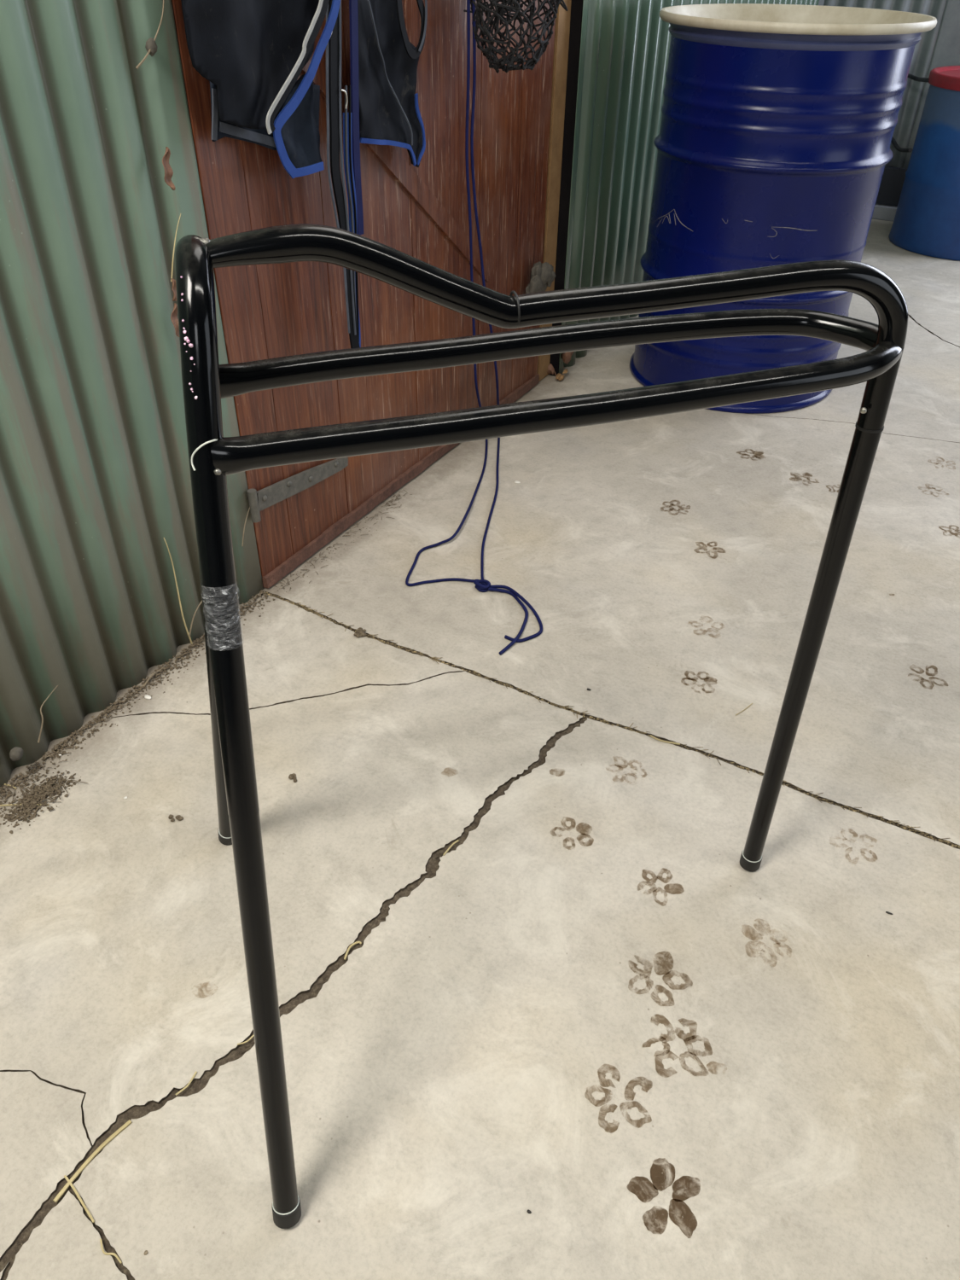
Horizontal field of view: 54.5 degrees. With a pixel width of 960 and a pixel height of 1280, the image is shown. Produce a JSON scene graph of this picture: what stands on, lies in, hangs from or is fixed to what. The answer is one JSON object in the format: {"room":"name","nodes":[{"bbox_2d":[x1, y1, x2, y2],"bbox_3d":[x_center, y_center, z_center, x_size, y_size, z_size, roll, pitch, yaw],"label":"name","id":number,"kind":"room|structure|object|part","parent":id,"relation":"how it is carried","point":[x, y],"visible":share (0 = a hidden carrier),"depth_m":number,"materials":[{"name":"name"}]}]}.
{"room":"tack room","nodes":[
{"label":"tack room","id":0,"kind":"room"},
{"bbox_2d":[0,0,263,787],"bbox_3d":[-1.404,-0.234,-0.414,0.019,3.003,4.010,19,41,22],"label":"wall","id":1,"kind":"structure","parent":0,"point":[95,474],"depth_m":1.37,"materials":[{"name":"green metal"}]},
{"bbox_2d":[9,746,23,761],"bbox_3d":[-0.717,0.175,1.440,0.017,0.023,0.022,8,38,9],"label":"shell","id":2,"kind":"object","parent":1,"relation":"attached to","point":[15,754],"visible":1,"depth_m":1.43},
{"bbox_2d":[37,685,58,742],"bbox_3d":[-0.686,0.117,1.478,0.007,0.076,0.063,19,41,22],"label":"dry twig","id":3,"kind":"object","parent":1,"relation":"attached to","point":[57,685],"visible":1,"depth_m":1.47,"materials":[{"name":"plant"}]},
{"bbox_2d":[135,0,164,69],"bbox_3d":[-0.446,-0.832,1.264,0.006,0.094,0.079,18,41,21],"label":"dry twig","id":4,"kind":"object","parent":1,"relation":"attached to","point":[156,34],"visible":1,"depth_m":1.27,"materials":[{"name":"beige plant"}]},
{"bbox_2d":[145,37,157,56],"bbox_3d":[-0.449,-0.812,1.276,0.011,0.022,0.018,19,41,22],"label":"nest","id":5,"kind":"object","parent":1,"relation":"attached to","point":[151,44],"visible":1,"depth_m":1.27,"materials":[{"name":"grey"}]},
{"bbox_2d":[162,146,175,190],"bbox_3d":[-0.449,-0.679,1.344,0.013,0.053,0.026,-5,38,-8],"label":"dead leaf","id":6,"kind":"object","parent":1,"relation":"attached to","point":[168,171],"visible":1,"depth_m":1.34,"materials":[{"name":"brown plant"}]},
{"bbox_2d":[170,278,176,301],"bbox_3d":[-0.466,-0.535,1.423,0.009,0.030,0.019,0,38,-2],"label":"dead leaf","id":7,"kind":"object","parent":1,"relation":"attached to","point":[174,287],"visible":0.85,"depth_m":1.42,"materials":[{"name":"brown plant"}]},
{"bbox_2d":[170,302,179,337],"bbox_3d":[-0.469,-0.492,1.446,0.018,0.052,0.020,19,41,22],"label":"dead leaf","id":8,"kind":"object","parent":1,"relation":"attached to","point":[174,318],"visible":0.68,"depth_m":1.44,"materials":[{"name":"brown plant"}]},
{"bbox_2d":[170,213,180,281],"bbox_3d":[-0.462,-0.597,1.419,0.005,0.089,0.046,17,41,20],"label":"dry twig","id":9,"kind":"object","parent":1,"relation":"attached to","point":[180,213],"visible":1,"depth_m":1.41,"materials":[{"name":"plant"}]},
{"bbox_2d":[188,600,202,635],"bbox_3d":[-0.510,-0.051,1.716,0.006,0.055,0.084,18,41,21],"label":"dry twig","id":10,"kind":"object","parent":1,"relation":"attached to","point":[201,601],"visible":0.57,"depth_m":1.70,"materials":[{"name":"beige plant"}]},
{"bbox_2d":[171,0,555,588],"bbox_3d":[-0.127,-1.579,1.436,0.052,2.896,1.253,19,41,22],"label":"door","id":11,"kind":"structure","parent":1,"relation":"in","point":[271,311],"depth_m":1.92,"materials":[{"name":"wood"}]},
{"bbox_2d":[241,506,250,546],"bbox_3d":[-0.442,-0.218,1.769,0.005,0.072,0.043,18,41,21],"label":"dry twig","id":12,"kind":"object","parent":11,"relation":"hanging from","point":[249,507],"visible":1,"depth_m":1.76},
{"bbox_2d":[180,0,427,348],"bbox_3d":[-0.249,-0.805,1.609,0.068,0.629,0.611,19,41,22],"label":"vest","id":13,"kind":"object","parent":11,"relation":"hanging from","point":[253,55],"visible":0.99,"depth_m":1.50,"materials":[{"name":"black fabric"}]},
{"bbox_3d":[-0.317,-0.893,1.393,0.031,0.228,0.336,18,41,21],"label":"panel","id":14,"kind":"part","parent":13,"relation":"part of","materials":[{"name":"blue fabric"}]},
{"bbox_3d":[-0.334,-0.817,1.479,0.010,0.143,0.263,20,41,23],"label":"panel","id":15,"kind":"part","parent":13,"relation":"part of","materials":[{"name":"black fabric"}]},
{"bbox_3d":[-0.162,-1.018,1.662,0.038,0.347,0.229,19,41,22],"label":"panel","id":16,"kind":"part","parent":13,"relation":"part of","materials":[{"name":"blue fabric"}]},
{"bbox_3d":[-0.136,-0.444,2.312,0.023,0.028,1.238,19,41,22],"label":"rail","id":17,"kind":"part","parent":11,"relation":"part of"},
{"bbox_2d":[405,0,542,655],"bbox_3d":[-0.034,-0.688,1.788,0.263,1.066,0.976,-2,38,-4],"label":"cord","id":18,"kind":"object","parent":11,"relation":"hanging from","point":[483,585],"visible":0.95,"depth_m":1.91,"materials":[{"name":"blue fabric"}]},
{"bbox_2d":[463,0,567,73],"bbox_3d":[0.070,-1.308,1.763,0.170,0.408,0.307,19,41,22],"label":"net","id":19,"kind":"object","parent":11,"relation":"hanging from","point":[496,63],"visible":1,"depth_m":1.81,"materials":[{"name":"black fabric"}]},
{"bbox_2d":[525,261,555,293],"bbox_3d":[0.162,-0.960,2.498,0.043,0.108,0.138,23,43,26],"label":"clump","id":20,"kind":"object","parent":11,"relation":"attached to","point":[542,275],"visible":0.94,"depth_m":2.47,"materials":[{"name":"grey"}]},
{"bbox_2d":[0,218,959,1279],"bbox_3d":[2.111,0.817,0.754,6.120,0.007,7.950,19,41,22],"label":"floor","id":21,"kind":"structure","parent":0,"point":[684,1061],"depth_m":1.30,"materials":[{"name":"concrete"}]},
{"bbox_2d":[0,803,48,806],"bbox_3d":[-0.695,0.252,1.423,0.073,0.002,0.003,-1,38,-2],"label":"stalk","id":22,"kind":"object","parent":21,"relation":"on","point":[9,804],"visible":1,"depth_m":1.42,"materials":[{"name":"beige plant"}]},
{"bbox_2d":[0,769,87,833],"bbox_3d":[-0.683,0.243,1.432,0.092,0.008,0.139,19,41,22],"label":"heap","id":23,"kind":"object","parent":21,"relation":"on","point":[30,803],"visible":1,"depth_m":1.43,"materials":[{"name":"brown soil"}]},
{"bbox_2d":[64,1175,94,1222],"bbox_3d":[-0.424,0.591,0.987,0.064,0.003,0.003,31,47,33],"label":"stalk","id":24,"kind":"object","parent":21,"relation":"on","point":[65,1176],"visible":1,"depth_m":0.99,"materials":[{"name":"beige plant"}]},
{"bbox_2d":[52,1119,131,1202],"bbox_3d":[-0.423,0.567,1.019,0.008,0.004,0.101,22,43,26],"label":"stalk","id":25,"kind":"object","parent":21,"relation":"on","point":[119,1131],"visible":1,"depth_m":1.02,"materials":[{"name":"beige plant"}]},
{"bbox_2d":[44,683,144,757],"bbox_3d":[-0.645,0.136,1.577,0.008,0.014,0.222,19,41,22],"label":"dry twig","id":26,"kind":"object","parent":21,"relation":"on","point":[134,694],"visible":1,"depth_m":1.61,"materials":[{"name":"brown plant"}]},
{"bbox_2d":[99,1238,122,1263],"bbox_3d":[-0.377,0.623,0.947,0.035,0.002,0.007,25,43,28],"label":"stalk","id":27,"kind":"object","parent":21,"relation":"on","point":[101,1241],"visible":1,"depth_m":0.95,"materials":[{"name":"beige plant"}]},
{"bbox_2d":[0,590,275,814],"bbox_3d":[-0.600,0.104,1.613,0.082,0.010,0.760,19,41,22],"label":"soil","id":28,"kind":"object","parent":21,"relation":"on","point":[198,640],"visible":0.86,"depth_m":1.58,"materials":[{"name":"brown soil"}]},
{"bbox_2d":[163,537,192,644],"bbox_3d":[-0.538,-0.083,1.664,0.006,0.237,0.012,7,38,8],"label":"dry twig","id":29,"kind":"object","parent":28,"relation":"on","point":[186,628],"visible":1,"depth_m":1.67,"materials":[{"name":"plant"}]},
{"bbox_2d":[144,694,151,699],"bbox_3d":[-0.578,0.100,1.622,0.015,0.006,0.008,19,41,22],"label":"chip","id":30,"kind":"object","parent":21,"relation":"on","point":[146,696],"visible":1,"depth_m":1.62,"materials":[{"name":"white"}]},
{"bbox_2d":[144,667,165,686],"bbox_3d":[-0.573,0.061,1.681,0.008,0.029,0.133,19,41,22],"label":"dry twig","id":31,"kind":"object","parent":21,"relation":"on","point":[154,673],"visible":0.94,"depth_m":1.65,"materials":[{"name":"plant"}]},
{"bbox_2d":[168,814,183,821],"bbox_3d":[-0.459,0.269,1.405,0.023,0.005,0.014,3,38,3],"label":"clod","id":32,"kind":"object","parent":21,"relation":"on","point":[178,817],"visible":1,"depth_m":1.40,"materials":[{"name":"brown soil"}]},
{"bbox_2d":[175,1070,197,1095],"bbox_3d":[-0.341,0.517,1.085,0.005,0.002,0.033,21,42,24],"label":"stalk","id":33,"kind":"object","parent":21,"relation":"on","point":[195,1072],"visible":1,"depth_m":1.08,"materials":[{"name":"beige plant"}]},
{"bbox_2d":[237,1035,254,1045],"bbox_3d":[-0.282,0.484,1.129,0.026,0.002,0.005,-25,45,-30],"label":"stalk","id":34,"kind":"object","parent":21,"relation":"on","point":[247,1040],"visible":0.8,"depth_m":1.13,"materials":[{"name":"beige plant"}]},
{"bbox_2d":[288,773,296,782],"bbox_3d":[-0.296,0.218,1.474,0.012,0.005,0.019,-11,39,-15],"label":"clod","id":35,"kind":"object","parent":21,"relation":"on","point":[293,776],"visible":1,"depth_m":1.47,"materials":[{"name":"brown soil"}]},
{"bbox_2d":[0,717,588,1268],"bbox_3d":[-0.156,0.390,1.266,0.052,0.005,1.095,28,45,30],"label":"crack","id":36,"kind":"object","parent":21,"relation":"on","point":[28,1232],"visible":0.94,"depth_m":1.12,"materials":[{"name":"concrete"}]},
{"bbox_2d":[273,489,414,592],"bbox_3d":[-0.286,-0.225,2.050,0.081,0.006,0.482,19,41,22],"label":"litter","id":37,"kind":"object","parent":21,"relation":"on","point":[404,490],"visible":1,"depth_m":2.05,"materials":[{"name":"brown soil"}]},
{"bbox_2d":[343,941,361,960],"bbox_3d":[-0.170,0.408,1.230,0.010,0.003,0.032,26,44,28],"label":"stalk","id":38,"kind":"object","parent":21,"relation":"on","point":[357,942],"visible":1,"depth_m":1.23,"materials":[{"name":"beige plant"}]},
{"bbox_2d":[353,627,366,637],"bbox_3d":[-0.227,-0.014,1.774,0.025,0.008,0.028,19,41,22],"label":"clod","id":39,"kind":"object","parent":21,"relation":"on","point":[360,632],"visible":1,"depth_m":1.77,"materials":[{"name":"brown soil"}]},
{"bbox_2d":[442,839,459,855],"bbox_3d":[-0.043,0.304,1.368,0.004,0.002,0.034,25,44,28],"label":"stalk","id":40,"kind":"object","parent":21,"relation":"on","point":[456,841],"visible":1,"depth_m":1.37,"materials":[{"name":"beige plant"}]},
{"bbox_2d":[174,223,908,1228],"bbox_3d":[0.060,0.027,0.997,0.747,0.904,0.564,-11,39,-15],"label":"rack","id":41,"kind":"object","parent":21,"relation":"on","point":[212,456],"visible":1,"depth_m":0.80,"materials":[{"name":"black metal"}]},
{"bbox_3d":[-0.330,0.130,1.197,0.025,0.460,0.136,-27,46,-31],"label":"leg","id":42,"kind":"part","parent":41,"relation":"part of","materials":[{"name":"black metal"}]},
{"bbox_3d":[-0.203,0.371,0.887,0.026,0.461,0.163,-1,38,-3],"label":"leg","id":43,"kind":"part","parent":41,"relation":"part of","materials":[{"name":"black metal"}]},
{"bbox_3d":[0.101,-0.287,0.778,0.624,0.138,0.026,-9,39,-13],"label":"ridge rail","id":44,"kind":"part","parent":41,"relation":"part of","materials":[{"name":"black metal"}]},
{"bbox_3d":[0.390,0.015,1.111,0.036,0.745,0.026,-2,38,-4],"label":"leg","id":45,"kind":"part","parent":41,"relation":"part of","materials":[{"name":"black metal"}]},
{"bbox_2d":[546,351,573,376],"bbox_3d":[0.244,-0.838,2.800,0.067,0.087,0.092,19,41,22],"label":"clump","id":46,"kind":"object","parent":21,"relation":"on","point":[567,357],"visible":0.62,"depth_m":2.78,"materials":[{"name":"brown"}]},
{"bbox_2d":[555,368,568,380],"bbox_3d":[0.244,-0.791,2.781,0.028,0.018,0.063,19,41,22],"label":"dead leaf","id":47,"kind":"object","parent":21,"relation":"on","point":[559,376],"visible":1,"depth_m":2.77,"materials":[{"name":"orange plant"}]},
{"bbox_2d":[554,818,593,847],"bbox_3d":[0.139,0.290,1.392,0.065,0.001,0.060,19,41,22],"label":"print","id":48,"kind":"object","parent":21,"relation":"on","point":[568,832],"depth_m":1.40},
{"bbox_2d":[264,592,959,848],"bbox_3d":[0.130,0.109,1.629,1.338,0.007,0.041,19,41,22],"label":"floor joint","id":49,"kind":"object","parent":21,"relation":"on","point":[566,707],"visible":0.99,"depth_m":1.61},
{"bbox_2d":[595,1067,651,1132],"bbox_3d":[0.162,0.533,1.078,0.080,0.001,0.080,19,41,22],"label":"print","id":50,"kind":"object","parent":21,"relation":"on","point":[623,1095],"depth_m":1.08},
{"bbox_2d":[630,954,686,1006],"bbox_3d":[0.232,0.434,1.207,0.085,0.001,0.080,19,41,22],"label":"print","id":51,"kind":"object","parent":21,"relation":"on","point":[655,980],"depth_m":1.20},
{"bbox_2d":[642,868,683,894],"bbox_3d":[0.256,0.348,1.320,0.065,0.001,0.064,19,41,22],"label":"print","id":52,"kind":"object","parent":21,"relation":"on","point":[654,881],"depth_m":1.33},
{"bbox_2d":[626,1157,700,1238],"bbox_3d":[0.197,0.596,0.996,0.079,0.001,0.077,19,41,22],"label":"print","id":53,"kind":"object","parent":21,"relation":"on","point":[663,1195],"depth_m":1.00},
{"bbox_2d":[650,734,680,744],"bbox_3d":[0.308,0.168,1.553,0.051,0.003,0.007,15,40,18],"label":"stalk","id":54,"kind":"object","parent":21,"relation":"on","point":[650,735],"visible":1,"depth_m":1.55,"materials":[{"name":"beige plant"}]},
{"bbox_2d":[643,1013,711,1075],"bbox_3d":[0.240,0.494,1.129,0.085,0.001,0.087,19,41,22],"label":"print","id":55,"kind":"object","parent":21,"relation":"on","point":[674,1044],"depth_m":1.13},
{"bbox_2d":[681,671,717,685],"bbox_3d":[0.395,0.075,1.677,0.064,0.001,0.066,19,41,22],"label":"print","id":56,"kind":"object","parent":21,"relation":"on","point":[688,677],"depth_m":1.69},
{"bbox_2d":[698,541,725,558],"bbox_3d":[0.502,-0.200,2.036,0.070,0.001,0.070,19,41,22],"label":"print","id":57,"kind":"object","parent":21,"relation":"on","point":[706,549],"depth_m":2.03},
{"bbox_2d":[740,449,763,458],"bbox_3d":[0.699,-0.478,2.402,0.076,0.001,0.065,19,41,22],"label":"print","id":58,"kind":"object","parent":21,"relation":"on","point":[744,453],"depth_m":2.41},
{"bbox_2d":[629,3,936,413],"bbox_3d":[0.767,-1.177,2.563,0.656,0.911,0.656,-29,47,-33],"label":"drum","id":59,"kind":"object","parent":21,"relation":"on","point":[778,124],"visible":0.82,"depth_m":2.29,"materials":[{"name":"blue paint"}]},
{"bbox_2d":[888,65,959,260],"bbox_3d":[2.053,-1.963,3.838,0.552,0.633,0.552,19,41,22],"label":"barrel","id":60,"kind":"object","parent":21,"relation":"on","point":[927,220],"visible":1,"depth_m":3.77,"materials":[{"name":"blue paint"}]},
{"bbox_2d":[908,665,948,689],"bbox_3d":[0.809,0.067,1.697,0.068,0.001,0.071,-1,38,-2],"label":"print","id":61,"kind":"object","parent":21,"relation":"on","point":[920,677],"depth_m":1.70},
{"bbox_2d":[939,525,959,535],"bbox_3d":[1.070,-0.246,2.108,0.064,0.001,0.060,19,41,22],"label":"print","id":62,"kind":"object","parent":21,"relation":"on","point":[944,530],"depth_m":2.11},
{"bbox_2d":[823,0,959,168],"bbox_3d":[4.111,-2.493,2.468,5.950,2.800,0.021,19,41,22],"label":"wall","id":63,"kind":"structure","parent":0,"point":[939,46],"depth_m":3.99,"materials":[{"name":"metal"}]},
{"bbox_2d":[536,0,582,381],"bbox_3d":[0.180,-1.984,1.890,0.133,3.001,0.083,19,41,22],"label":"door frame","id":64,"kind":"structure","parent":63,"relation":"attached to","point":[561,27],"depth_m":2.41,"materials":[{"name":"black wood"}]},
{"bbox_2d":[558,0,819,374],"bbox_3d":[0.869,-2.659,2.783,0.027,3.003,2.567,19,41,22],"label":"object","id":65,"kind":"structure","parent":63,"relation":"in","point":[625,44],"depth_m":2.67,"materials":[{"name":"green paint"}]},
{"bbox_2d":[872,203,897,221],"bbox_3d":[4.084,-1.232,3.409,5.940,0.056,0.070,19,41,22],"label":"trim","id":66,"kind":"structure","parent":63,"relation":"attached to","point":[887,212],"depth_m":4.33,"materials":[{"name":"grey"}]},
{"bbox_2d":[875,166,907,206],"bbox_3d":[4.093,-1.328,3.352,5.940,0.155,0.040,19,41,22],"label":"baseboard","id":67,"kind":"structure","parent":63,"relation":"attached to","point":[893,179],"depth_m":4.29,"materials":[{"name":"black"}]},
{"bbox_2d":[890,137,912,152],"bbox_3d":[1.816,-2.154,4.045,0.040,0.062,0.396,2,38,2],"label":"cable","id":68,"kind":"object","parent":63,"relation":"attached to","point":[897,147],"visible":0.72,"depth_m":4.04,"materials":[{"name":"black plastic"}]},
{"bbox_2d":[907,73,928,82],"bbox_3d":[1.811,-2.355,3.889,0.039,0.037,0.412,1,38,1],"label":"cable","id":69,"kind":"object","parent":63,"relation":"attached to","point":[910,76],"visible":0.63,"depth_m":3.86,"materials":[{"name":"black plastic"}]}
]}

